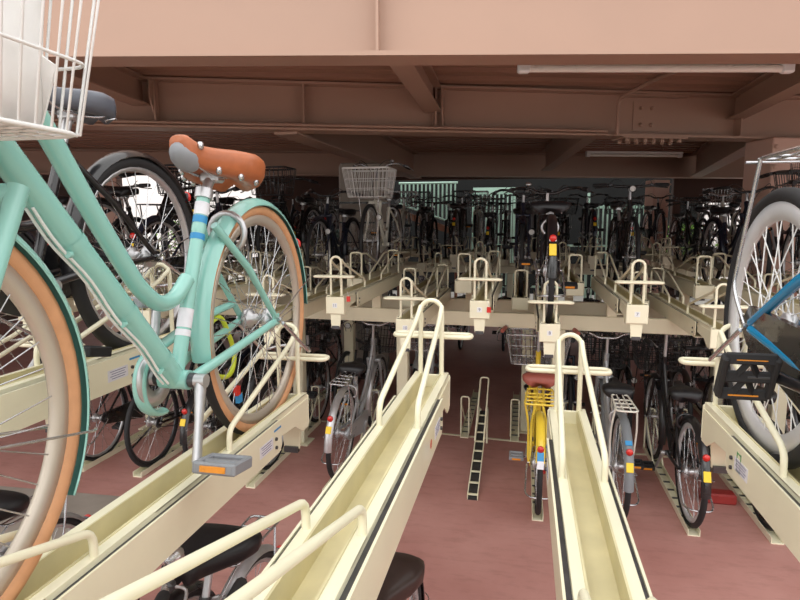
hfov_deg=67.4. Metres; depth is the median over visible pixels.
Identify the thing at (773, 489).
bicycle rack
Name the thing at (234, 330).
bicycle
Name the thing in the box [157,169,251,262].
bicycle
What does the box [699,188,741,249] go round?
bicycle
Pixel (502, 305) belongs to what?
frame
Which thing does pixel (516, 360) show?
basket
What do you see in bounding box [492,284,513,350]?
bicycle
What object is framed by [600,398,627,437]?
rail
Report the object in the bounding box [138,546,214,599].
bicycle
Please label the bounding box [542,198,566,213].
basket
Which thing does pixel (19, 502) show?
bicycle
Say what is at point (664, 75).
conduit pipe
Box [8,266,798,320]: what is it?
ground
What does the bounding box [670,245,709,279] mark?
bicycle rack
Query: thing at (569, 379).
bicycle
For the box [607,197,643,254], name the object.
bicycle
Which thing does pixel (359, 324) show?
basket
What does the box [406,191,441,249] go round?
bicycle
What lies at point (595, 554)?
bicycle rack
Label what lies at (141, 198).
wall
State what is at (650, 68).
lamp
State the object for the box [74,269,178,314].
bicycle rack
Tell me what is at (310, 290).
bicycle rack
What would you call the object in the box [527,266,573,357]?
bicycle rack
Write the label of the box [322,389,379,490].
rail
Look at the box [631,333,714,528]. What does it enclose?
bicycle
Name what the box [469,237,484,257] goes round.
bicycle rack
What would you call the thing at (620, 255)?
bicycle
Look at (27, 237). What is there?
bicycle
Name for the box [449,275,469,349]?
bicycle
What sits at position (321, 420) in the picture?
trim
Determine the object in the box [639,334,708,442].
bicycle
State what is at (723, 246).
bicycle
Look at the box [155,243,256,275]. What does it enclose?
bicycle rack
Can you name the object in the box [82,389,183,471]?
rail
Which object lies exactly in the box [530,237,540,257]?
bicycle rack
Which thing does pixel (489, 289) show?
bicycle rack
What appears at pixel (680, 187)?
wall
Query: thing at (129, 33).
ceiling beam
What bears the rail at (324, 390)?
on the floor
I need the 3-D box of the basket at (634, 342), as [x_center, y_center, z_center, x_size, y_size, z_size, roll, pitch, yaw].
[2.018,0.602,4.721,0.377,0.658,0.297,2,8,12]
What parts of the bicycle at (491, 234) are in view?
frame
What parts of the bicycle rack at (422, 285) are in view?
slide rail, rail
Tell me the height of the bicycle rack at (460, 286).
0.460 m
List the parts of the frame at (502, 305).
post, post, post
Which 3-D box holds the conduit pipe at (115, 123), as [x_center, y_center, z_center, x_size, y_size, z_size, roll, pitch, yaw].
[-1.719,-1.358,4.639,7.003,0.052,0.024,-1,8,-7]
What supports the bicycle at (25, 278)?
on the bicycle rack at (126, 540)
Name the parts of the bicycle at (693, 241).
frame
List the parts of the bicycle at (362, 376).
frame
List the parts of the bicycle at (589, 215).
frame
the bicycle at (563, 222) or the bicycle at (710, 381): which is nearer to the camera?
the bicycle at (710, 381)
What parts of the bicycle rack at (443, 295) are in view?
pull handle, number plate, slide rail, rail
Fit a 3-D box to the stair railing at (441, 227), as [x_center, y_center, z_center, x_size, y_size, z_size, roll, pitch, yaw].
[0.666,-1.368,14.543,1.549,2.935,0.110,2,8,12]
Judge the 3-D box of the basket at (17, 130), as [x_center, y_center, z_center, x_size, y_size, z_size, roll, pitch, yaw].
[-0.639,-0.360,0.696,0.493,0.308,0.333,2,8,12]
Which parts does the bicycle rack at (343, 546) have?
slide rail, rail, pull handle, number plate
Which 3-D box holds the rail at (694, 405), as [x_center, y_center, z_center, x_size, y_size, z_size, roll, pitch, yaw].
[2.889,0.992,5.461,0.082,0.367,1.420,2,8,12]
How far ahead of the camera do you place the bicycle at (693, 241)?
8.63 m
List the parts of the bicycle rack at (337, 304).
pull handle, number plate, slide rail, rail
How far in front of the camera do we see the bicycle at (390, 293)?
9.75 m
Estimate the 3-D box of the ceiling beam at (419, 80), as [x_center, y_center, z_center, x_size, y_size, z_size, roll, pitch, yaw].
[0.085,-1.512,3.882,0.140,0.205,2.222,1,8,10]
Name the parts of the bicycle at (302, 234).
frame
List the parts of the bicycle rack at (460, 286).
rail, slide rail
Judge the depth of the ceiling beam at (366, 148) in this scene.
7.00 m
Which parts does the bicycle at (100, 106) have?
seat post, saddle rail, frame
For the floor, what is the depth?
4.06 m
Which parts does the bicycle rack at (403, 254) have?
rail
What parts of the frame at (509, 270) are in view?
post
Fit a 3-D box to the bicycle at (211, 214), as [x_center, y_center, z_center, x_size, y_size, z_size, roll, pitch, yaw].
[-2.763,-1.257,9.927,0.628,0.911,1.758,2,8,12]
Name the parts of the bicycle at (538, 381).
frame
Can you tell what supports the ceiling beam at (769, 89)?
attached to the ceiling at (462, 75)
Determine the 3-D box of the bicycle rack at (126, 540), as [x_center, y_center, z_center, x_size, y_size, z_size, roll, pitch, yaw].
[-0.548,0.408,1.244,0.265,0.460,1.806,2,8,12]
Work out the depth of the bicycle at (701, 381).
5.82 m
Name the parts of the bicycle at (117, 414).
frame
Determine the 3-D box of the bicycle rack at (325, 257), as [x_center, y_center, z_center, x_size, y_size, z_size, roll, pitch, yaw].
[-0.907,-0.828,9.674,0.265,0.460,1.806,2,8,12]
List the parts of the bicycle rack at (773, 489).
number plate, pull handle, slide rail, rail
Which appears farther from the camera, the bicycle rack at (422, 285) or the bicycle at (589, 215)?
the bicycle at (589, 215)
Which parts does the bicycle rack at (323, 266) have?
rail, slide rail, number plate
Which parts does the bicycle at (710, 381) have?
frame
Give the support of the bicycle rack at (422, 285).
on the frame at (502, 305)
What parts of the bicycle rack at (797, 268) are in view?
rail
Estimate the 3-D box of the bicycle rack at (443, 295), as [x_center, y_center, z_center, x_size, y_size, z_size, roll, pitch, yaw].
[0.206,-0.019,4.492,0.265,0.460,1.806,2,8,12]
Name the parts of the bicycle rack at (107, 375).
rail, slide rail, number plate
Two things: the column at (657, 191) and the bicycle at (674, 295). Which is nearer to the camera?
the bicycle at (674, 295)
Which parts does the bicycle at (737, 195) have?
frame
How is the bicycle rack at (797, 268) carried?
on the frame at (502, 305)
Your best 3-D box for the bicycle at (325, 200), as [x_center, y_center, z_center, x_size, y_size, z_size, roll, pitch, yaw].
[-0.950,-1.282,10.801,0.628,0.984,1.758,2,8,12]
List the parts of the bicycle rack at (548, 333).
rail, slide rail, number plate, pull handle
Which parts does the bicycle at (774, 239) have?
frame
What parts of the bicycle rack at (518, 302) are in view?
rail, slide rail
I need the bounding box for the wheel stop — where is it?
[698,488,736,504]
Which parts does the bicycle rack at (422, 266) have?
number plate, slide rail, rail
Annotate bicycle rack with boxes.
[0,262,175,436]
[0,322,329,599]
[0,325,84,432]
[18,266,167,334]
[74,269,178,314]
[99,298,473,599]
[127,261,258,324]
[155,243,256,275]
[183,249,306,306]
[218,251,285,286]
[236,246,281,263]
[246,263,349,345]
[247,240,327,280]
[260,235,282,265]
[304,251,370,295]
[313,249,401,328]
[318,242,338,266]
[347,241,409,286]
[383,264,450,351]
[389,236,413,263]
[393,239,411,261]
[402,252,450,306]
[410,237,433,256]
[412,243,440,276]
[439,245,459,262]
[445,236,469,268]
[455,241,491,292]
[458,250,502,334]
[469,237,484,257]
[478,244,497,271]
[500,246,510,265]
[510,263,533,310]
[525,332,656,599]
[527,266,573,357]
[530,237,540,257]
[559,242,584,295]
[560,246,570,265]
[577,237,603,270]
[586,238,602,258]
[591,251,664,339]
[605,260,648,304]
[611,245,632,279]
[641,234,668,258]
[641,237,678,268]
[646,242,714,298]
[646,267,748,357]
[669,243,699,262]
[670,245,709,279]
[678,323,799,561]
[690,257,779,304]
[707,253,799,319]
[768,268,798,292]
[770,269,795,298]
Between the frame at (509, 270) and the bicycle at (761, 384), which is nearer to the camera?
the bicycle at (761, 384)
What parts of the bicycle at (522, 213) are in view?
frame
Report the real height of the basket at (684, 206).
0.659 m
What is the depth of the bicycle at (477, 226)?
9.88 m
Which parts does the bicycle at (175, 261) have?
frame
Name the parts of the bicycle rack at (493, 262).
rail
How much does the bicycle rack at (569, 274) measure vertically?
0.460 m
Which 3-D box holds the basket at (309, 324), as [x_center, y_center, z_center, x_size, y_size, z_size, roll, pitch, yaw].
[-0.984,0.482,5.629,0.379,0.659,0.299,2,8,12]
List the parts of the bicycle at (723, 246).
frame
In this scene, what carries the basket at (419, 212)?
on the bicycle at (419, 212)
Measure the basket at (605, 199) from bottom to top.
0.659 m
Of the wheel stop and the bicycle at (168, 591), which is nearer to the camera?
the bicycle at (168, 591)
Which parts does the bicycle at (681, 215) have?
frame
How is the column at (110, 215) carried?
on the floor
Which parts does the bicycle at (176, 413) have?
frame, chain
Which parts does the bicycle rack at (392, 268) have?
slide rail, rail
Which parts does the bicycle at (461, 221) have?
frame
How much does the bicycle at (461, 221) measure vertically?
0.986 m
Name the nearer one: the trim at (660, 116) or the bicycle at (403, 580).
the bicycle at (403, 580)
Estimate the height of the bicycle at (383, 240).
1.068 m
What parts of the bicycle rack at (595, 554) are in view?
number plate, pull handle, slide rail, rail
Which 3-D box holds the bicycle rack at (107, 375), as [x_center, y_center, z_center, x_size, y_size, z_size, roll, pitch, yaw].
[-1.003,0.203,1.312,0.265,0.460,1.806,2,8,12]
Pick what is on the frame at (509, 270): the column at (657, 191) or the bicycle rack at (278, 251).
the bicycle rack at (278, 251)
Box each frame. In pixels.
[100,290,786,445]
[194,288,743,433]
[223,258,728,346]
[308,257,728,335]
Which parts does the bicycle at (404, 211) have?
frame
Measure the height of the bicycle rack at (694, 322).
0.460 m
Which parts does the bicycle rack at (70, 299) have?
number plate, rail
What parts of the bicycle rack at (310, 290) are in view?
rail, slide rail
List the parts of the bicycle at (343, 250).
frame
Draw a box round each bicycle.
[0,0,310,599]
[0,86,193,356]
[0,232,48,374]
[0,489,90,556]
[36,180,159,297]
[85,318,194,460]
[88,164,200,282]
[124,315,237,466]
[130,186,251,293]
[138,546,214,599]
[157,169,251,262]
[174,515,281,599]
[177,200,234,252]
[178,315,285,453]
[187,315,266,405]
[206,196,256,246]
[216,552,428,599]
[218,271,258,339]
[234,327,291,405]
[236,200,280,250]
[251,166,325,272]
[252,319,337,469]
[261,196,303,250]
[281,319,343,392]
[294,199,336,258]
[301,188,364,287]
[305,274,333,331]
[306,198,335,247]
[320,319,382,422]
[321,320,396,478]
[324,194,339,249]
[325,200,339,239]
[342,159,413,273]
[388,279,408,332]
[390,191,420,249]
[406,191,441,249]
[407,274,445,343]
[409,324,459,377]
[414,199,451,262]
[437,200,467,257]
[442,190,481,253]
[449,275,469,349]
[463,191,493,248]
[471,198,512,259]
[488,202,521,259]
[489,186,558,295]
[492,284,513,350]
[496,325,583,514]
[503,182,594,323]
[503,194,542,244]
[516,190,551,251]
[529,276,557,340]
[533,331,601,409]
[542,198,576,252]
[554,198,583,259]
[566,331,657,517]
[567,193,609,255]
[581,287,600,354]
[593,179,669,293]
[593,332,655,441]
[599,197,644,265]
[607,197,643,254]
[617,278,653,356]
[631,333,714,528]
[639,193,676,250]
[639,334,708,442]
[655,284,696,356]
[665,197,710,265]
[666,197,710,259]
[684,342,782,530]
[690,338,757,414]
[698,183,777,288]
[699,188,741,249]
[702,188,740,249]
[708,145,799,469]
[710,299,724,304]
[742,338,789,432]
[758,369,799,433]
[759,163,799,268]
[773,169,799,298]
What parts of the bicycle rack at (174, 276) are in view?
number plate, slide rail, rail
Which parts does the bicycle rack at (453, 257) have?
number plate, rail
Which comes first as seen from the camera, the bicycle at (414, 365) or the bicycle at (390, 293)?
the bicycle at (414, 365)
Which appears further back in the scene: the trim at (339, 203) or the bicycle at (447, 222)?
the bicycle at (447, 222)
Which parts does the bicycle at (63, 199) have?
frame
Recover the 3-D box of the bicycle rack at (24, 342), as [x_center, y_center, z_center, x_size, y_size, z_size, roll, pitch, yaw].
[-1.493,0.383,1.437,0.265,0.460,1.806,2,8,12]
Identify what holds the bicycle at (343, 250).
on the bicycle rack at (310, 290)
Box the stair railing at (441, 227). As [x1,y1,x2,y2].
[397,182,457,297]
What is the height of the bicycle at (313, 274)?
0.978 m
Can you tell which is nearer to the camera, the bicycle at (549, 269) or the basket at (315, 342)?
the bicycle at (549, 269)
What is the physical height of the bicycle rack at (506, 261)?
0.460 m
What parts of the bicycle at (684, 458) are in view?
frame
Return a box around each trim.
[0,486,119,548]
[147,79,443,125]
[321,420,699,460]
[338,202,387,264]
[612,94,689,141]
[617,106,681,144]
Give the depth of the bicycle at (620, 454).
3.99 m
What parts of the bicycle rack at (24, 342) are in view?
pull handle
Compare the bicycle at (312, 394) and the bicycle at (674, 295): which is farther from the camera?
the bicycle at (674, 295)
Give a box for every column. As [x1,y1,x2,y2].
[97,175,124,336]
[335,163,392,371]
[640,180,670,317]
[739,137,799,427]
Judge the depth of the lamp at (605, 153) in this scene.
7.82 m
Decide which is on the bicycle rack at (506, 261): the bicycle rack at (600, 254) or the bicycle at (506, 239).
the bicycle at (506, 239)
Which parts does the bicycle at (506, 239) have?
frame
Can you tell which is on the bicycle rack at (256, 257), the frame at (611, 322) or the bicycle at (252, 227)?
the bicycle at (252, 227)
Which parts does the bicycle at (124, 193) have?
saddle rail, frame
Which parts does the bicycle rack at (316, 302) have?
pull handle, number plate, slide rail, rail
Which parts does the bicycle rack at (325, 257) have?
number plate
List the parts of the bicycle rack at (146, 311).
number plate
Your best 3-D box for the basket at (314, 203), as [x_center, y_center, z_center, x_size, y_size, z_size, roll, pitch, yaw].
[-1.274,-1.363,10.153,0.379,0.659,0.299,2,8,12]
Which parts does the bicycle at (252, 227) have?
frame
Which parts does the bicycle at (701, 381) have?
frame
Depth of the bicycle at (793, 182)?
4.40 m
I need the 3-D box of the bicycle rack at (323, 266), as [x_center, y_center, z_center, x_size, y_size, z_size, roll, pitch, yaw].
[-1.075,-0.346,6.013,0.265,0.460,1.806,2,8,12]
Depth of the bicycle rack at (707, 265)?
5.22 m
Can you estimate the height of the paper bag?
0.306 m
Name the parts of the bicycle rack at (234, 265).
slide rail, rail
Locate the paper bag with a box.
[2,0,43,128]
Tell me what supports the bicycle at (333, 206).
on the bicycle rack at (325, 257)
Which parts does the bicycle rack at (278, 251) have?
number plate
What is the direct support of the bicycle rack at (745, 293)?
on the frame at (611, 322)
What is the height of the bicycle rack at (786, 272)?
0.460 m
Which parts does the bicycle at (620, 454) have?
frame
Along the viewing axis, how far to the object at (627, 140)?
5.21 m
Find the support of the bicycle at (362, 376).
on the floor
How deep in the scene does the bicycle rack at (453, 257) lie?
8.49 m
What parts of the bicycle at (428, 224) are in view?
frame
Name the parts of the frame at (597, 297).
post, post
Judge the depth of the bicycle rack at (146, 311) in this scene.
4.16 m
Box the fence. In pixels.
[471,187,643,298]
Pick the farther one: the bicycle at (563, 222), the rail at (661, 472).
the bicycle at (563, 222)
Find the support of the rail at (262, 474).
on the floor
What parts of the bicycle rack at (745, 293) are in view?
rail, slide rail, number plate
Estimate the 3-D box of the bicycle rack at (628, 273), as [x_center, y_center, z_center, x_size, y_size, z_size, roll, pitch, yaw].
[1.994,-0.139,5.401,0.265,0.460,1.806,2,8,12]
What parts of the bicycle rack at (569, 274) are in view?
slide rail, rail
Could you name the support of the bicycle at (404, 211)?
on the bicycle rack at (403, 254)
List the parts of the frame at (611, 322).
post, post, post, post, post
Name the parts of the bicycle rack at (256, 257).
rail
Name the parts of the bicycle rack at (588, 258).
rail, slide rail, number plate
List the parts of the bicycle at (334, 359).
frame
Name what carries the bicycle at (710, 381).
on the rail at (773, 538)
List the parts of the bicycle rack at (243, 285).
number plate, slide rail, rail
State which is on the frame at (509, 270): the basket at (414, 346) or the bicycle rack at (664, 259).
the bicycle rack at (664, 259)
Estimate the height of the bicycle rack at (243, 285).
0.460 m
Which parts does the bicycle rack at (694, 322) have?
rail, slide rail, number plate, pull handle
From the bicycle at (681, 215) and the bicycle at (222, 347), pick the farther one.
the bicycle at (681, 215)
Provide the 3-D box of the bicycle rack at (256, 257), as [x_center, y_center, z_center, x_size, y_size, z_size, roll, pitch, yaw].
[-2.288,-0.741,9.973,0.265,0.460,1.806,2,8,12]
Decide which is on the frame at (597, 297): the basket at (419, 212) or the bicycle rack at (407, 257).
the bicycle rack at (407, 257)
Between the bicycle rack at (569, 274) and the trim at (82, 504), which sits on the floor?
the trim at (82, 504)
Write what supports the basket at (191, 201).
on the bicycle at (230, 201)
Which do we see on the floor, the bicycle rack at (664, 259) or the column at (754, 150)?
the column at (754, 150)
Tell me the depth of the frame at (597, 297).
10.02 m
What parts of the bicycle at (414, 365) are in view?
frame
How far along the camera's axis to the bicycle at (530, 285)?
9.33 m
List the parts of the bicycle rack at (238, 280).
slide rail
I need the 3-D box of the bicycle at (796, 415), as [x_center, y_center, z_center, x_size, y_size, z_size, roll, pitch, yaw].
[2.808,0.849,4.100,0.628,0.984,1.758,2,8,12]
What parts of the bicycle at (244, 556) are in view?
frame, seat post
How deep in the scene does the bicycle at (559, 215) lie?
8.50 m
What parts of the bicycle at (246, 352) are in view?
frame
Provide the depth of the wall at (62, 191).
12.26 m
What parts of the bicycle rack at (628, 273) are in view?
slide rail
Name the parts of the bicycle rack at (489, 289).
pull handle, number plate, slide rail, rail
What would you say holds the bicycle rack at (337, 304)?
on the frame at (611, 322)
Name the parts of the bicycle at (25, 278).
frame, nose plate, seat post, saddle rail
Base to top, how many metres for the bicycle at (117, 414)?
0.984 m
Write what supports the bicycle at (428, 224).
on the bicycle rack at (422, 266)
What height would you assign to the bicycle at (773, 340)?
1.060 m
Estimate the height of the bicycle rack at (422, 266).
0.460 m
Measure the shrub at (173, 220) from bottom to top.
2.058 m
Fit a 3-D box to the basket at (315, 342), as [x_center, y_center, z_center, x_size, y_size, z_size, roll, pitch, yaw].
[-0.771,0.489,5.575,0.379,0.659,0.299,2,8,12]
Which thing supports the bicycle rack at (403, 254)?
on the frame at (509, 270)
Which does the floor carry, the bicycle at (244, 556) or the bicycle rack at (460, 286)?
the bicycle at (244, 556)
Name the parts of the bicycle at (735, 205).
frame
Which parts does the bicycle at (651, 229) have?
frame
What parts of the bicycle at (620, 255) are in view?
frame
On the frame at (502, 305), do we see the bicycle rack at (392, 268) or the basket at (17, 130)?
the bicycle rack at (392, 268)
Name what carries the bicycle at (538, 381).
on the rail at (535, 517)
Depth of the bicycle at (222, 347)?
6.12 m
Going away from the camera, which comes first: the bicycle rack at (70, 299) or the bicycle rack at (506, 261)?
the bicycle rack at (70, 299)
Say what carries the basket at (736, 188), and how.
on the bicycle at (737, 195)
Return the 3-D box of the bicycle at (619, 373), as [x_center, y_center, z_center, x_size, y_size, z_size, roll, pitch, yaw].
[2.003,0.655,5.580,0.628,0.984,1.758,2,8,12]
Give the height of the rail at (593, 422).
0.367 m
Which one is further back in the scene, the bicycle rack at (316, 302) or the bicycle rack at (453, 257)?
the bicycle rack at (453, 257)
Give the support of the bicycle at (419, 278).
on the floor
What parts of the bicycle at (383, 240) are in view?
frame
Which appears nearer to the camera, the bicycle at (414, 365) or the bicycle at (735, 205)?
the bicycle at (414, 365)
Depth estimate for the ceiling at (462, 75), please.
4.98 m
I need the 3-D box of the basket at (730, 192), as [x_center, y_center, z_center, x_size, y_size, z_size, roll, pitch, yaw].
[4.710,-1.326,8.912,0.379,0.659,0.299,2,8,12]
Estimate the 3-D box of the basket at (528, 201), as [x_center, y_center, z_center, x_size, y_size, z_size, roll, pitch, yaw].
[2.164,-1.414,9.585,0.379,0.659,0.299,2,8,12]
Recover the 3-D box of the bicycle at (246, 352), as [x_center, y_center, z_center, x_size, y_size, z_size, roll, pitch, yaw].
[-1.327,0.601,6.266,0.628,0.911,1.758,2,8,12]
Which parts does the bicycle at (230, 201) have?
frame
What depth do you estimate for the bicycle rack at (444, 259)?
9.57 m
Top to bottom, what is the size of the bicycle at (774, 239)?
0.986 m
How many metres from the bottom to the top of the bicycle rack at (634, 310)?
0.460 m
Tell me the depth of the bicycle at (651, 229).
9.54 m
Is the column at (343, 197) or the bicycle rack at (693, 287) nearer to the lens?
the bicycle rack at (693, 287)
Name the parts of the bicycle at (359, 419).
frame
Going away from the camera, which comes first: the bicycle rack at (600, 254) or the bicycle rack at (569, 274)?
the bicycle rack at (569, 274)
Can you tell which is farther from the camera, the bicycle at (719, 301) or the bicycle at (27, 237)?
the bicycle at (719, 301)
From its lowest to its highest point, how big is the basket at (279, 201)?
0.659 m
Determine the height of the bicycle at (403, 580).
1.068 m
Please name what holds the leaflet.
in the bicycle at (25, 278)
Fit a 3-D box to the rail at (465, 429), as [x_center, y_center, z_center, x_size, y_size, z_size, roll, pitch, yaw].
[0.705,0.933,5.908,0.082,0.367,1.420,2,8,12]
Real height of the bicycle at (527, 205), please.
0.911 m
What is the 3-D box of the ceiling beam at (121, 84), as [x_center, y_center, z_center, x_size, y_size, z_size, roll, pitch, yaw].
[-2.086,-1.495,3.753,0.140,0.205,1.865,1,8,5]
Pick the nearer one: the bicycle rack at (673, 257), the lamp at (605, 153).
the lamp at (605, 153)
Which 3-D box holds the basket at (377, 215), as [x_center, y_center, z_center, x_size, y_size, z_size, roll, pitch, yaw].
[-0.270,-0.855,5.392,0.430,0.644,0.350,2,8,12]
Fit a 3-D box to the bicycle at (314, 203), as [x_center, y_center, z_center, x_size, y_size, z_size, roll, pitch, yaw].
[-1.382,-1.132,9.656,0.628,0.984,1.758,2,8,12]
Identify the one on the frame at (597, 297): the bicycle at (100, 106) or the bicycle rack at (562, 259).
the bicycle rack at (562, 259)
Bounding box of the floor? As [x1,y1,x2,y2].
[0,309,799,599]
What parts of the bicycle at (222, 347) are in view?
frame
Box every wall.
[0,175,96,321]
[96,175,740,265]
[256,176,742,294]
[388,178,702,297]
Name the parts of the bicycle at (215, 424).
frame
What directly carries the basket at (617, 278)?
on the bicycle at (640, 285)
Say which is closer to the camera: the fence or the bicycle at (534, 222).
the bicycle at (534, 222)
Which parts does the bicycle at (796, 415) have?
frame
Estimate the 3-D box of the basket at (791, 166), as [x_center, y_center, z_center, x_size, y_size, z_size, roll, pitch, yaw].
[3.219,-0.756,4.590,0.377,0.658,0.297,2,8,12]
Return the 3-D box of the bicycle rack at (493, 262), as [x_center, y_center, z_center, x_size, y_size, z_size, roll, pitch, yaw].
[1.395,-0.642,9.219,0.265,0.460,1.806,2,8,12]
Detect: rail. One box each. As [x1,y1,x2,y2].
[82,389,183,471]
[133,382,229,477]
[246,386,320,488]
[292,382,339,410]
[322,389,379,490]
[337,384,379,428]
[460,390,478,437]
[467,377,488,499]
[510,391,519,440]
[530,401,542,520]
[592,405,600,441]
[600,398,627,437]
[643,408,700,536]
[650,403,687,436]
[693,403,700,415]
[710,458,783,544]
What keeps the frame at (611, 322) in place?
on the floor
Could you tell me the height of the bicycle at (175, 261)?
0.911 m
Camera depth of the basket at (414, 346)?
5.37 m
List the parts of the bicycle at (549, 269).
frame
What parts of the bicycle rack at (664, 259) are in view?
rail, slide rail, number plate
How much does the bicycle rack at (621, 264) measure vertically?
0.460 m
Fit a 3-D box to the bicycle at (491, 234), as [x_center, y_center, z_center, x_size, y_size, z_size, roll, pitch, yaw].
[1.380,-1.057,9.091,0.628,0.984,1.758,2,8,12]
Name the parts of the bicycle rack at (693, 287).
number plate, slide rail, rail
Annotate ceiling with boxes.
[16,65,799,175]
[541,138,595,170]
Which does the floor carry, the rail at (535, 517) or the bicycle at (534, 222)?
the rail at (535, 517)
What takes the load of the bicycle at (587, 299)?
on the floor
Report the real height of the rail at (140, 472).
0.367 m
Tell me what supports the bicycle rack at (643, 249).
on the frame at (597, 297)
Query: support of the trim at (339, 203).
attached to the column at (343, 197)
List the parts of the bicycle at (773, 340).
frame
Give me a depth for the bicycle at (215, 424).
4.69 m
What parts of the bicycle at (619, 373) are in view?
frame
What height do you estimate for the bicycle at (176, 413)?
1.032 m
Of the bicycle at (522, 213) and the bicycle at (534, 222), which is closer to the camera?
the bicycle at (522, 213)
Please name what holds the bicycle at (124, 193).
on the bicycle rack at (174, 276)
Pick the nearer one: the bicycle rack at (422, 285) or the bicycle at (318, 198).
the bicycle rack at (422, 285)
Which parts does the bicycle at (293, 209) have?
frame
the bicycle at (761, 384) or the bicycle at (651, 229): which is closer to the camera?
the bicycle at (761, 384)
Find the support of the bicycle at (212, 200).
on the slide rail
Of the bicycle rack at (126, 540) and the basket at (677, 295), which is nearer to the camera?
the bicycle rack at (126, 540)
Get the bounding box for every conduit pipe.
[54,118,607,135]
[615,73,674,135]
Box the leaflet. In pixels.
[41,55,55,122]
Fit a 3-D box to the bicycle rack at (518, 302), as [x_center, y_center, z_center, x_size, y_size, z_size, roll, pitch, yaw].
[1.128,-0.162,5.578,0.265,0.460,1.806,2,8,12]
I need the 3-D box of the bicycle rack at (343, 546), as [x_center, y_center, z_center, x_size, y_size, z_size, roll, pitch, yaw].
[-0.068,0.327,1.133,0.265,0.460,1.806,2,8,12]
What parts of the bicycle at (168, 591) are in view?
brake lever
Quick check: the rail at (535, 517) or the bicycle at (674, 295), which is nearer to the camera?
the rail at (535, 517)
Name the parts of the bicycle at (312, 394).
frame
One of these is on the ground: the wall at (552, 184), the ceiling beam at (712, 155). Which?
the wall at (552, 184)
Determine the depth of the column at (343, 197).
7.36 m
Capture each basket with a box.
[0,0,99,140]
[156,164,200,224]
[157,169,201,203]
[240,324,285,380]
[251,166,295,239]
[281,319,317,347]
[305,319,337,385]
[313,199,336,214]
[342,166,396,239]
[356,321,396,381]
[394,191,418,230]
[407,191,431,223]
[409,324,438,377]
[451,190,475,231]
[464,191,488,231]
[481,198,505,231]
[506,327,571,402]
[524,190,547,203]
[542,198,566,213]
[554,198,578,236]
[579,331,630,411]
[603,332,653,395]
[604,197,631,238]
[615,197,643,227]
[617,278,642,293]
[631,333,688,414]
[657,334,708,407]
[658,285,678,296]
[679,197,710,219]
[702,188,734,229]
[713,188,741,205]
[790,163,799,186]
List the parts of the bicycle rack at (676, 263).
rail, slide rail, number plate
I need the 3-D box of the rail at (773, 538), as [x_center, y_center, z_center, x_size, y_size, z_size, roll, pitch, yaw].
[2.357,1.160,4.183,0.082,0.367,1.420,2,8,12]
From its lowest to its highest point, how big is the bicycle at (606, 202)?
0.984 m
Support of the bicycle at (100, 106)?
on the bicycle rack at (107, 375)
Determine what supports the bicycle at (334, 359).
on the rail at (324, 390)
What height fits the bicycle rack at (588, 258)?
0.460 m
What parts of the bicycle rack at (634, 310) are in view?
rail, slide rail, number plate, pull handle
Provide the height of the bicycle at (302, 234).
0.984 m
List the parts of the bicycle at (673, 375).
frame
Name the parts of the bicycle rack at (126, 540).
slide rail, rail, pull handle, number plate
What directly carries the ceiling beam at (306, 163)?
attached to the ceiling at (462, 75)
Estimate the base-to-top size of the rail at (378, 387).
0.367 m
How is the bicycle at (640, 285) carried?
on the floor
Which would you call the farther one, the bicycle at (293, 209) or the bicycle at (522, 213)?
the bicycle at (293, 209)
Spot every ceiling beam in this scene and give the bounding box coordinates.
[22,149,744,178]
[43,0,799,66]
[49,76,799,141]
[58,67,150,105]
[274,131,421,178]
[390,65,440,112]
[690,141,746,176]
[727,64,799,119]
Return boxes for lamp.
[517,64,794,73]
[585,139,682,157]
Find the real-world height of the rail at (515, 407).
0.367 m
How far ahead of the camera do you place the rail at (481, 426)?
4.60 m
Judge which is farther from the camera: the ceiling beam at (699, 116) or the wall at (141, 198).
the wall at (141, 198)
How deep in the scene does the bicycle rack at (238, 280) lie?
6.22 m
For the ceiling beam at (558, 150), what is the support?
attached to the ceiling at (462, 75)

